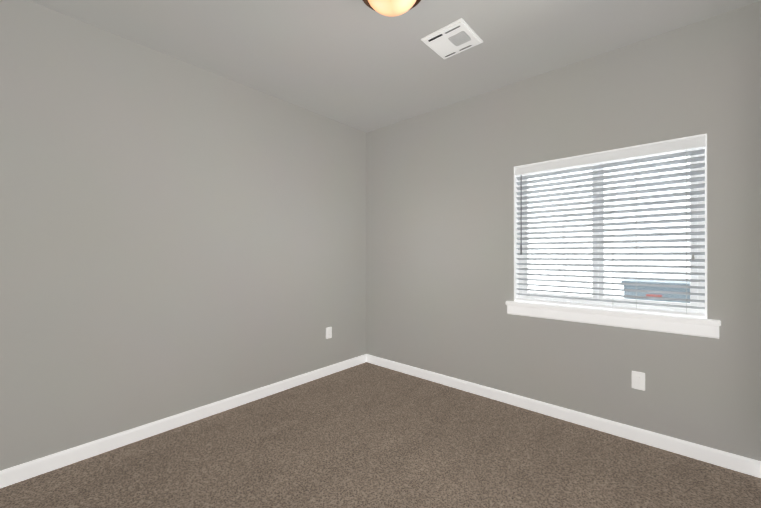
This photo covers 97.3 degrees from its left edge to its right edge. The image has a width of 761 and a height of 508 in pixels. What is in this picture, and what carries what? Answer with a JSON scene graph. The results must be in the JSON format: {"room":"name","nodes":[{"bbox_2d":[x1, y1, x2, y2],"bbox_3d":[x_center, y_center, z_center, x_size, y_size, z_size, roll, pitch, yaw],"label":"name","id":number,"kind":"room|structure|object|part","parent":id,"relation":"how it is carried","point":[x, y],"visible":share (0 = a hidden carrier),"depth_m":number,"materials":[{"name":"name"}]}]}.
{"room":"empty bedroom","nodes":[
{"label":"empty bedroom","id":0,"kind":"room"},
{"bbox_2d":[0,0,365,470],"bbox_3d":[-1.387,-0.085,2.695,0.160,2.700,3.820,0,0,42],"label":"wall","id":1,"kind":"structure","parent":0,"point":[177,236],"depth_m":2.33,"materials":[{"name":"paint"}]},
{"bbox_2d":[0,354,366,487],"bbox_3d":[-1.322,1.221,2.635,0.014,0.089,3.500,0,0,42],"label":"baseboard","id":2,"kind":"structure","parent":1,"relation":"attached to","point":[25,471],"depth_m":2.32,"materials":[{"name":"white wood"}]},
{"bbox_2d":[326,327,331,338],"bbox_3d":[-0.543,0.829,3.520,0.008,0.116,0.072,0,0,42],"label":"outlet","id":3,"kind":"object","parent":1,"relation":"attached to","point":[328,332],"visible":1,"depth_m":3.52,"materials":[{"name":"white plastic"}]},
{"bbox_2d":[0,362,760,507],"bbox_3d":[-0.154,1.313,1.600,3.455,0.100,3.820,0,0,42],"label":"floor","id":4,"kind":"structure","parent":0,"point":[366,435],"depth_m":2.02,"materials":[{"name":"carpet"}]},
{"bbox_2d":[29,0,760,132],"bbox_3d":[-0.154,-1.497,1.606,3.455,0.120,3.820,0,0,42],"label":"ceiling","id":5,"kind":"structure","parent":0,"point":[360,65],"depth_m":2.24,"materials":[{"name":"paint"}]},
{"bbox_2d":[363,0,420,16],"bbox_3d":[0.062,-1.347,1.719,0.344,0.179,0.350,0,0,42],"label":"ceiling light","id":6,"kind":"object","parent":5,"relation":"attached to","point":[391,8],"visible":1,"depth_m":1.72,"materials":[{"name":"beige glass"}]},
{"bbox_2d":[421,18,482,58],"bbox_3d":[0.481,-1.429,2.246,0.300,0.012,0.300,0,0,42],"label":"ceiling vent","id":7,"kind":"object","parent":5,"relation":"in","point":[454,38],"visible":1,"depth_m":2.22,"materials":[{"name":"white plastic"}]},
{"bbox_2d":[366,1,760,460],"bbox_3d":[1.059,-0.084,2.973,3.135,2.700,0.160,0,0,42],"label":"wall","id":8,"kind":"structure","parent":0,"point":[439,237],"depth_m":2.50,"materials":[{"name":"paint"}]},
{"bbox_2d":[366,354,760,477],"bbox_3d":[1.002,1.222,2.905,3.107,0.089,0.014,0,0,42],"label":"baseboard","id":9,"kind":"structure","parent":8,"relation":"attached to","point":[742,464],"depth_m":2.41,"materials":[{"name":"white wood"}]},
{"bbox_2d":[507,134,718,338],"bbox_3d":[1.601,-0.114,2.476,1.263,1.242,0.177,0,0,42],"label":"window","id":10,"kind":"structure","parent":8,"relation":"in","point":[697,304],"depth_m":2.39,"materials":[{"name":"white plastic"}]},
{"bbox_2d":[515,135,705,316],"bbox_3d":[1.583,-0.171,2.456,1.155,1.121,0.071,0,0,42],"label":"window blind","id":11,"kind":"object","parent":10,"relation":"attached to","point":[665,147],"visible":1,"depth_m":2.37,"materials":[{"name":"white plastic"}]},
{"bbox_3d":[1.588,0.381,2.461,1.149,0.018,0.050,0,0,42],"label":"rail","id":12,"kind":"part","parent":11,"relation":"part of","materials":[{"name":"white plastic"}]},
{"bbox_3d":[1.549,0.466,2.417,1.263,0.082,0.022,0,0,42],"label":"window sill apron","id":13,"kind":"part","parent":10,"relation":"part of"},
{"bbox_2d":[506,300,720,325],"bbox_3d":[1.577,0.411,2.449,1.275,0.028,0.147,0,0,42],"label":"window sill","id":14,"kind":"structure","parent":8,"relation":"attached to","point":[664,316],"depth_m":2.31,"materials":[{"name":"white wood"}]},
{"bbox_2d":[632,371,644,390],"bbox_3d":[1.740,0.855,2.258,0.072,0.116,0.008,0,0,42],"label":"outlet","id":15,"kind":"object","parent":8,"relation":"attached to","point":[638,380],"visible":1,"depth_m":2.25,"materials":[{"name":"white plastic"}]},
{"label":"outside","id":16,"kind":"structure","parent":0,"visible":0},
{"bbox_2d":[528,156,705,316],"bbox_3d":[3.179,-0.732,3.963,11.000,7.000,0.050,0,0,42],"label":"sky","id":17,"kind":"structure","parent":16,"point":[613,250],"depth_m":4.18,"materials":[{"name":"white"}]},
{"bbox_3d":[2.487,1.317,3.176,11.000,0.100,2.040,0,0,42],"label":"ground","id":18,"kind":"structure","parent":16,"visible":0},
{"bbox_2d":[621,279,689,302],"bbox_3d":[2.553,0.756,3.079,0.510,1.020,0.440,0,0,42],"label":"bin","id":19,"kind":"object","parent":18,"relation":"on","point":[663,295],"depth_m":2.94,"materials":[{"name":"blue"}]}
]}

